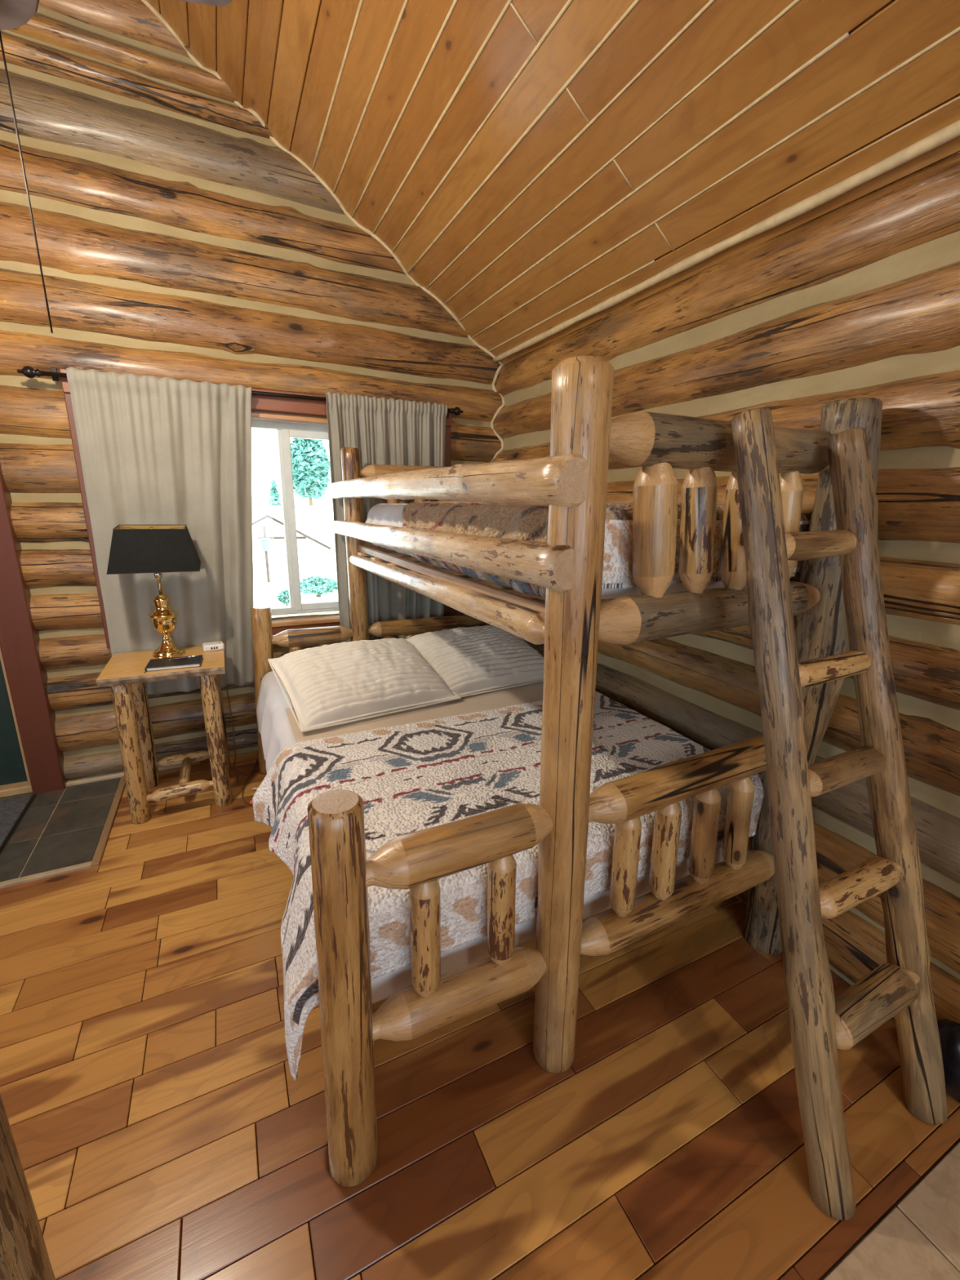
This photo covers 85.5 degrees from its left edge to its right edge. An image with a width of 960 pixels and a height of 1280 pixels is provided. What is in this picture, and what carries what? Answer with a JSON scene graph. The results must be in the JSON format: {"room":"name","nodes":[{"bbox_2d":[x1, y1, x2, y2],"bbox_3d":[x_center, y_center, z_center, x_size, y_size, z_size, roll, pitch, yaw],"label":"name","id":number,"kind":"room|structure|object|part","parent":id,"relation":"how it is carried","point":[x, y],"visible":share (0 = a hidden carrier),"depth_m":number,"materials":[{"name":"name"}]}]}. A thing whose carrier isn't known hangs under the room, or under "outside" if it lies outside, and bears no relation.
{"room":"log cabin bedroom","nodes":[
{"label":"log cabin bedroom","id":0,"kind":"room"},
{"bbox_2d":[0,0,502,779],"bbox_3d":[-2.479,-1.383,2.413,6.175,4.563,0.259,-6,16,-25],"label":"wall","id":1,"kind":"structure","parent":0,"point":[176,239],"depth_m":2.64,"materials":[{"name":"brown wood"}]},
{"bbox_2d":[0,461,68,797],"bbox_3d":[-2.882,-0.178,2.462,1.185,2.188,0.168,-6,16,-25],"label":"door","id":2,"kind":"structure","parent":1,"relation":"in","point":[32,758],"depth_m":2.75,"materials":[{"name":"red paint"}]},
{"bbox_2d":[0,776,125,888],"bbox_3d":[-2.723,1.000,2.310,1.840,0.029,0.855,-6,16,-25],"label":"tile floor","id":3,"kind":"structure","parent":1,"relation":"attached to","point":[67,830],"depth_m":2.54,"materials":[{"name":"tile"}]},
{"bbox_2d":[0,794,36,853],"bbox_3d":[-2.641,0.958,2.412,0.768,0.012,0.640,-6,16,-25],"label":"doormat","id":4,"kind":"object","parent":3,"relation":"on","point":[12,811],"visible":1,"depth_m":2.66,"materials":[{"name":"grey fabric"}]},
{"bbox_2d":[66,760,200,786],"bbox_3d":[-2.071,0.789,3.107,0.710,0.024,0.055,-6,16,-25],"label":"baseboard","id":5,"kind":"structure","parent":1,"relation":"attached to","point":[118,774],"depth_m":3.03,"materials":[{"name":"brown wood"}]},
{"bbox_2d":[17,365,463,418],"bbox_3d":[-1.130,-1.365,2.894,2.264,0.073,0.072,-6,16,-25],"label":"curtain rod","id":6,"kind":"object","parent":1,"relation":"attached to","point":[28,371],"visible":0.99,"depth_m":2.83,"materials":[{"name":"black metal"}]},
{"bbox_2d":[66,367,254,695],"bbox_3d":[-1.625,-0.520,2.855,0.825,1.687,0.068,-6,16,-25],"label":"curtain","id":7,"kind":"object","parent":6,"relation":"hanging from","point":[153,451],"visible":0.72,"depth_m":2.79,"materials":[{"name":"grey fabric"}]},
{"bbox_2d":[325,391,447,642],"bbox_3d":[-0.562,-0.649,3.352,0.757,1.682,0.076,-6,16,-25],"label":"curtain","id":8,"kind":"object","parent":6,"relation":"hanging from","point":[399,432],"visible":0.4,"depth_m":3.24,"materials":[{"name":"grey fabric"}]},
{"bbox_2d":[59,368,451,648],"bbox_3d":[-1.169,-0.731,3.223,2.050,1.450,0.240,-6,16,-25],"label":"window","id":9,"kind":"structure","parent":1,"relation":"in","point":[295,418],"depth_m":3.14,"materials":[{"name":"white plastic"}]},
{"bbox_3d":[-2.025,-0.592,2.750,0.080,1.298,0.085,-6,16,-25],"label":"casing","id":10,"kind":"part","parent":9,"relation":"part of","materials":[{"name":"red wood"}]},
{"bbox_3d":[-1.195,-0.744,3.275,1.840,1.167,0.070,-6,16,-25],"label":"frame","id":11,"kind":"part","parent":9,"relation":"part of","materials":[{"name":"white plastic"}]},
{"bbox_3d":[-1.164,-0.125,3.347,1.920,0.028,0.165,-6,16,-25],"label":"sill","id":12,"kind":"part","parent":9,"relation":"part of","materials":[{"name":"brown wood"}]},
{"bbox_3d":[-0.798,-0.771,3.444,0.896,1.108,0.036,-6,16,-25],"label":"sliding sash","id":13,"kind":"part","parent":9,"relation":"part of","materials":[{"name":"white plastic"}]},
{"bbox_3d":[-0.255,-0.779,3.594,0.080,1.298,0.085,-6,16,-25],"label":"casing","id":14,"kind":"part","parent":9,"relation":"part of","materials":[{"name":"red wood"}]},
{"bbox_2d":[141,0,502,364],"bbox_3d":[-1.148,-2.659,2.634,2.912,1.972,0.077,-6,16,-25],"label":"trim","id":15,"kind":"structure","parent":1,"relation":"attached to","point":[153,11],"depth_m":2.80,"materials":[{"name":"beige wood"}]},
{"bbox_2d":[252,502,335,548],"bbox_3d":[-18.570,-8.890,36.968,120.000,2.200,35.400,-6,16,-25],"label":"hillside","id":16,"kind":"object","parent":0,"point":[316,520],"visible":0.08,"depth_m":23.05,"materials":[{"name":"white snow"}]},
{"bbox_2d":[266,478,281,506],"bbox_3d":[-8.924,-6.206,22.636,0.699,1.619,0.664,-2,15,-11],"label":"young tree","id":17,"kind":"object","parent":16,"relation":"on","point":[274,498],"visible":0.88,"depth_m":22.50,"materials":[{"name":"green plant"}]},
{"bbox_2d":[290,437,331,506],"bbox_3d":[-7.530,-7.516,22.960,2.000,3.841,2.025,-6,16,-25],"label":"leafy tree","id":18,"kind":"object","parent":16,"relation":"on","point":[310,464],"visible":0.87,"depth_m":22.45,"materials":[{"name":"green plant"}]},
{"bbox_2d":[0,750,959,1279],"bbox_3d":[-1.149,1.628,0.175,6.075,0.080,6.545,-6,16,-25],"label":"floor","id":19,"kind":"structure","parent":0,"point":[162,1126],"depth_m":1.43,"materials":[{"name":"brown wood"}]},
{"bbox_2d":[0,1093,55,1279],"bbox_3d":[-1.223,0.990,0.572,1.167,0.950,0.133,-6,16,-25],"label":"log post","id":20,"kind":"object","parent":19,"relation":"on","point":[24,1255],"visible":1,"depth_m":0.78,"materials":[{"name":"brown wood"}]},
{"bbox_2d":[96,645,232,824],"bbox_3d":[-1.635,0.484,2.802,0.532,0.785,0.484,-6,16,-25],"label":"nightstand","id":21,"kind":"object","parent":19,"relation":"on","point":[124,673],"visible":0.98,"depth_m":2.66,"materials":[{"name":"brown wood"}]},
{"bbox_3d":[-1.728,0.561,2.574,0.084,0.748,0.086,-6,16,-25],"label":"leg","id":22,"kind":"part","parent":21,"relation":"part of","materials":[{"name":"brown wood"}]},
{"bbox_3d":[-1.884,0.472,2.902,0.086,0.748,0.087,-6,16,-25],"label":"leg","id":23,"kind":"part","parent":21,"relation":"part of","materials":[{"name":"brown wood"}]},
{"bbox_2d":[106,524,200,658],"bbox_3d":[-1.664,-0.249,2.706,0.396,0.681,0.274,-6,16,-25],"label":"table lamp","id":24,"kind":"object","parent":21,"relation":"on","point":[157,549],"visible":0.99,"depth_m":2.59,"materials":[{"name":"black fabric"}]},
{"bbox_3d":[-1.660,-0.470,2.648,0.392,0.219,0.270,-6,16,-25],"label":"lamp shade","id":25,"kind":"part","parent":24,"relation":"part of","materials":[{"name":"black fabric"}]},
{"bbox_3d":[-1.663,-0.318,2.688,0.038,0.180,0.037,-6,16,-25],"label":"stem","id":26,"kind":"part","parent":24,"relation":"part of","materials":[{"name":"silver metal"}]},
{"bbox_2d":[144,654,203,673],"bbox_3d":[-1.540,0.119,2.619,0.240,0.018,0.187,-5,16,-22],"label":"notebook","id":27,"kind":"object","parent":21,"relation":"on","point":[162,664],"visible":0.99,"depth_m":2.60,"materials":[{"name":"paper"}]},
{"bbox_2d":[169,655,197,659],"bbox_3d":[-1.528,0.092,2.674,0.134,0.009,0.009,-9,18,-33],"label":"pen","id":28,"kind":"object","parent":27,"relation":"on","point":[191,656],"visible":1,"depth_m":2.68,"materials":[{"name":"silver metal"}]},
{"bbox_2d":[202,639,225,651],"bbox_3d":[-1.486,0.029,2.899,0.107,0.052,0.088,-8,17,-31],"label":"hub","id":29,"kind":"object","parent":21,"relation":"on","point":[214,646],"visible":1,"depth_m":2.88,"materials":[{"name":"white plastic"}]},
{"bbox_3d":[-1.390,0.525,2.735,0.085,0.748,0.087,-7,16,-25],"label":"leg","id":30,"kind":"part","parent":21,"relation":"part of","materials":[{"name":"brown wood"}]},
{"bbox_3d":[-1.554,0.437,3.059,0.086,0.748,0.087,-7,16,-25],"label":"leg","id":31,"kind":"part","parent":21,"relation":"part of","materials":[{"name":"brown wood"}]},
{"bbox_2d":[226,684,257,804],"bbox_3d":[-1.358,0.578,2.985,0.142,0.520,0.594,-6,16,-25],"label":"extension cord","id":32,"kind":"object","parent":19,"relation":"on","point":[256,762],"visible":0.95,"depth_m":3.17,"materials":[{"name":"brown plastic"}]},
{"bbox_2d":[250,355,883,1186],"bbox_3d":[-0.081,0.055,2.352,1.718,1.905,2.404,-6,16,-25],"label":"bunk bed","id":33,"kind":"object","parent":19,"relation":"on","point":[572,481],"visible":0.77,"depth_m":1.29,"materials":[{"name":"brown wood"}]},
{"bbox_3d":[-1.265,0.305,3.063,0.117,1.012,0.116,-4,15,-26],"label":"post","id":34,"kind":"part","parent":33,"relation":"part of","materials":[{"name":"brown wood"}]},
{"bbox_3d":[-0.994,-0.022,3.112,0.515,0.108,0.107,-6,16,-25],"label":"rail","id":35,"kind":"part","parent":33,"relation":"part of","materials":[{"name":"brown wood"}]},
{"bbox_3d":[-0.304,0.817,1.180,0.121,1.012,0.119,-6,16,-25],"label":"post","id":36,"kind":"part","parent":33,"relation":"part of","materials":[{"name":"brown wood"}]},
{"bbox_3d":[-0.745,-0.175,3.196,0.114,1.893,0.112,-7,17,-25],"label":"post","id":37,"kind":"part","parent":33,"relation":"part of","materials":[{"name":"brown wood"}]},
{"bbox_3d":[-0.303,-0.607,3.302,0.930,0.101,0.102,-6,16,-25],"label":"rail","id":38,"kind":"part","parent":33,"relation":"part of","materials":[{"name":"wood"}]},
{"bbox_3d":[-0.296,-1.020,3.194,0.930,0.093,0.093,-7,17,-25],"label":"rail","id":39,"kind":"part","parent":33,"relation":"part of","materials":[{"name":"brown wood"}]},
{"bbox_3d":[-0.306,-0.102,3.438,0.925,0.101,0.102,-6,16,-25],"label":"rail","id":40,"kind":"part","parent":33,"relation":"part of","materials":[{"name":"brown wood"}]},
{"bbox_3d":[-0.281,-0.246,2.163,0.085,0.084,2.105,-6,16,-26],"label":"rail","id":41,"kind":"part","parent":33,"relation":"part of","materials":[{"name":"brown wood"}]},
{"bbox_3d":[-0.336,-0.417,2.121,0.099,0.103,2.340,-6,16,-26],"label":"guard rail","id":42,"kind":"part","parent":33,"relation":"part of","materials":[{"name":"brown wood"}]},
{"bbox_3d":[-0.333,-0.608,2.065,0.114,0.115,2.350,-6,17,-26],"label":"guard rail","id":43,"kind":"part","parent":33,"relation":"part of","materials":[{"name":"brown wood"}]},
{"bbox_3d":[-0.033,0.480,1.226,0.530,0.114,0.114,-7,17,-25],"label":"rail","id":44,"kind":"part","parent":33,"relation":"part of","materials":[{"name":"brown wood"}]},
{"bbox_3d":[-0.036,0.903,1.339,0.540,0.110,0.108,-4,15,-26],"label":"rail","id":45,"kind":"part","parent":33,"relation":"part of","materials":[{"name":"brown wood"}]},
{"bbox_3d":[0.127,-0.264,3.613,0.113,1.886,0.114,-7,16,-25],"label":"post","id":46,"kind":"part","parent":33,"relation":"part of","materials":[{"name":"brown wood"}]},
{"bbox_2d":[371,847,724,1003],"bbox_3d":[-0.083,0.503,2.467,1.460,0.330,1.984,-6,16,-25],"label":"mattress","id":47,"kind":"object","parent":33,"relation":"on","point":[386,985],"visible":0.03,"depth_m":1.46,"materials":[{"name":"beige fabric"}]},
{"bbox_2d":[256,671,296,773],"bbox_3d":[-0.306,0.412,2.753,1.589,0.321,1.250,-6,16,-25],"label":"sheet","id":48,"kind":"object","parent":47,"relation":"on","point":[275,730],"visible":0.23,"depth_m":2.52,"materials":[{"name":"white fabric"}]},
{"bbox_2d":[284,681,543,742],"bbox_3d":[-0.131,0.312,2.497,1.465,0.005,0.540,-6,16,-25],"label":"sheet","id":49,"kind":"object","parent":48,"relation":"on","point":[532,692],"visible":0.28,"depth_m":2.42,"materials":[{"name":"beige fabric"}]},
{"bbox_2d":[267,638,461,733],"bbox_3d":[-0.567,0.188,2.537,0.763,0.295,0.583,-8,17,-32],"label":"pillow","id":50,"kind":"object","parent":49,"relation":"on","point":[335,684],"visible":0.95,"depth_m":2.39,"materials":[{"name":"beige fabric"}]},
{"bbox_2d":[404,624,543,697],"bbox_3d":[-0.004,0.103,2.914,0.743,0.288,0.580,-8,17,-30],"label":"pillow","id":51,"kind":"object","parent":49,"relation":"on","point":[477,660],"visible":0.78,"depth_m":2.77,"materials":[{"name":"beige fabric"}]},
{"bbox_2d":[252,691,764,1080],"bbox_3d":[0.068,0.680,1.961,1.652,0.469,0.986,-6,16,-25],"label":"blanket","id":52,"kind":"object","parent":47,"relation":"on","point":[412,777],"visible":0.59,"depth_m":1.74,"materials":[{"name":"multicoloured fabric"}]},
{"bbox_2d":[396,520,746,599],"bbox_3d":[0.187,-0.459,2.336,0.885,0.199,1.995,-6,16,-25],"label":"mattress","id":53,"kind":"object","parent":33,"relation":"on","point":[606,593],"visible":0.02,"depth_m":1.41,"materials":[{"name":"white fabric"}]},
{"bbox_2d":[364,503,414,557],"bbox_3d":[-0.032,-0.588,2.727,0.918,0.252,1.075,-6,16,-25],"label":"sheet","id":54,"kind":"object","parent":53,"relation":"on","point":[388,514],"visible":0.1,"depth_m":2.68,"materials":[{"name":"white fabric"}]},
{"bbox_2d":[402,501,809,598],"bbox_3d":[0.302,-0.405,2.041,0.934,0.271,1.414,-6,16,-25],"label":"blanket","id":55,"kind":"object","parent":53,"relation":"on","point":[513,522],"visible":0.24,"depth_m":1.49,"materials":[{"name":"fabric"}]},
{"bbox_3d":[0.216,0.340,1.314,0.128,1.887,0.128,-8,17,-25],"label":"post","id":56,"kind":"part","parent":33,"relation":"part of","materials":[{"name":"brown wood"}]},
{"bbox_3d":[0.663,0.399,1.556,0.911,0.115,0.113,-8,17,-25],"label":"rail","id":57,"kind":"part","parent":33,"relation":"part of","materials":[{"name":"brown wood"}]},
{"bbox_3d":[0.660,0.828,1.671,0.920,0.106,0.107,-7,17,-25],"label":"rail","id":58,"kind":"part","parent":33,"relation":"part of","materials":[{"name":"brown wood"}]},
{"bbox_3d":[0.643,-0.086,1.414,0.915,0.124,0.118,-8,17,-25],"label":"rail","id":59,"kind":"part","parent":33,"relation":"part of","materials":[{"name":"brown wood"}]},
{"bbox_3d":[0.631,-0.665,2.508,0.083,0.080,2.110,-6,16,-25],"label":"guard rail","id":60,"kind":"part","parent":33,"relation":"part of","materials":[{"name":"brown wood"}]},
{"bbox_3d":[0.641,-0.485,1.307,0.915,0.119,0.118,-7,17,-25],"label":"rail","id":61,"kind":"part","parent":33,"relation":"part of","materials":[{"name":"brown wood"}]},
{"bbox_3d":[0.595,0.555,2.821,0.093,0.090,2.110,-6,16,-25],"label":"rail","id":62,"kind":"part","parent":33,"relation":"part of","materials":[{"name":"brown wood"}]},
{"bbox_3d":[1.074,0.240,1.728,0.159,1.902,0.190,-14,21,-39],"label":"post","id":63,"kind":"part","parent":33,"relation":"part of","materials":[{"name":"brown wood"}]},
{"bbox_2d":[730,407,947,1220],"bbox_3d":[0.914,0.402,1.285,0.613,1.818,0.539,-6,16,-25],"label":"ladder","id":64,"kind":"object","parent":19,"relation":"on","point":[821,1024],"visible":1,"depth_m":1.22,"materials":[{"name":"brown wood"}]},
{"bbox_3d":[0.715,0.423,1.193,0.105,1.856,0.103,-10,4,-36],"label":"rail","id":65,"kind":"part","parent":64,"relation":"part of","materials":[{"name":"brown wood"}]},
{"bbox_3d":[1.075,0.388,1.370,0.098,1.850,0.112,-6,6,45],"label":"rail","id":66,"kind":"part","parent":64,"relation":"part of","materials":[{"name":"brown wood"}]},
{"bbox_2d":[937,1018,959,1102],"bbox_3d":[1.359,1.166,1.464,0.140,0.246,0.217,-12,20,-41],"label":"trash bag","id":67,"kind":"object","parent":19,"relation":"on","point":[948,1030],"visible":0.48,"depth_m":1.45,"materials":[{"name":"plastic"}]},
{"bbox_2d":[146,0,959,364],"bbox_3d":[-1.096,-1.766,-0.748,6.625,2.393,6.895,-6,16,-25],"label":"ceiling","id":68,"kind":"structure","parent":0,"point":[529,165],"depth_m":1.86,"materials":[{"name":"brown wood"}]},
{"bbox_2d":[0,0,231,333],"bbox_3d":[-1.298,-1.895,1.282,1.198,2.060,1.217,-6,16,-25],"label":"ceiling fan","id":69,"kind":"object","parent":68,"relation":"hanging from","point":[14,14],"visible":1,"depth_m":1.40,"materials":[{"name":"beige"}]},
{"bbox_3d":[-1.229,-1.252,1.402,0.008,0.757,0.005,-6,16,-25],"label":"pull chain","id":70,"kind":"part","parent":69,"relation":"part of","materials":[{"name":"black metal"}]},
{"bbox_3d":[-0.912,-1.702,1.322,0.512,0.030,0.116,-2,15,-13],"label":"blade","id":71,"kind":"part","parent":69,"relation":"part of","materials":[{"name":"brown wood"}]},
{"bbox_2d":[493,151,959,1023],"bbox_3d":[1.545,0.068,1.166,0.267,2.586,6.635,-6,16,-25],"label":"wall","id":72,"kind":"structure","parent":0,"point":[860,299],"depth_m":1.66,"materials":[{"name":"brown wood"}]},
{"bbox_2d":[490,364,505,462],"bbox_3d":[0.107,-0.663,3.810,0.083,2.529,0.080,-6,16,-25],"label":"trim","id":73,"kind":"structure","parent":72,"relation":"attached to","point":[498,371],"depth_m":3.55,"materials":[{"name":"beige wood"}]},
{"bbox_2d":[493,120,959,362],"bbox_3d":[1.483,-1.125,0.733,0.042,0.041,6.300,-6,16,-25],"label":"trim","id":74,"kind":"structure","parent":72,"relation":"attached to","point":[950,132],"depth_m":1.71,"materials":[{"name":"beige wood"}]},
{"bbox_2d":[820,1139,959,1279],"bbox_3d":[1.781,1.740,-0.170,0.925,0.018,3.325,-6,16,-25],"label":"tile floor","id":75,"kind":"structure","parent":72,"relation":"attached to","point":[918,1237],"depth_m":1.18,"materials":[{"name":"beige tile"}]},
{"label":"outside","id":76,"kind":"structure","parent":0,"visible":0},
{"bbox_2d":[252,546,337,607],"bbox_3d":[-27.173,-12.509,54.205,120.000,0.200,116.250,-6,16,-25],"label":"ground","id":77,"kind":"structure","parent":76,"point":[264,593],"depth_m":15.24,"materials":[{"name":"white snow"}]},
{"bbox_2d":[275,589,289,606],"bbox_3d":[-3.802,-0.827,10.184,0.392,0.349,0.369,-6,16,-25],"label":"leafy shrub","id":78,"kind":"object","parent":77,"relation":"on","point":[281,596],"visible":0.73,"depth_m":10.10,"materials":[{"name":"green plant"}]},
{"bbox_2d":[252,510,330,582],"bbox_3d":[-5.417,-2.664,14.351,1.970,1.730,3.100,-6,16,-25],"label":"shelter","id":79,"kind":"object","parent":77,"relation":"on","point":[258,516],"visible":0.81,"depth_m":13.06,"materials":[{"name":"wood"}]},
{"bbox_3d":[-6.060,-3.272,13.861,0.510,0.330,3.100,-6,16,-25],"label":"roof panel","id":80,"kind":"part","parent":79,"relation":"part of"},
{"bbox_2d":[260,523,270,551],"bbox_3d":[-5.251,-2.507,12.648,0.252,0.653,0.220,8,16,26],"label":"bird feeder","id":81,"kind":"object","parent":79,"relation":"hanging from","point":[265,544],"visible":1,"depth_m":12.62,"materials":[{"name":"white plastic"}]},
{"bbox_3d":[-5.349,-2.140,13.006,0.060,1.400,0.060,-6,16,-25],"label":"post","id":82,"kind":"part","parent":79,"relation":"part of","materials":[{"name":"wood"}]},
{"bbox_3d":[-5.180,-3.105,14.351,1.460,0.870,3.100,-6,16,-25],"label":"roof panel","id":83,"kind":"part","parent":79,"relation":"part of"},
{"bbox_3d":[-4.131,-2.047,13.647,0.060,0.940,0.060,-6,16,-25],"label":"post","id":84,"kind":"part","parent":79,"relation":"part of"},
{"bbox_2d":[299,574,337,596],"bbox_3d":[-3.547,-1.184,11.284,1.038,0.497,1.040,-6,16,-25],"label":"leafy shrub","id":85,"kind":"object","parent":77,"relation":"on","point":[322,584],"visible":0.96,"depth_m":11.09,"materials":[{"name":"green plant"}]}
]}

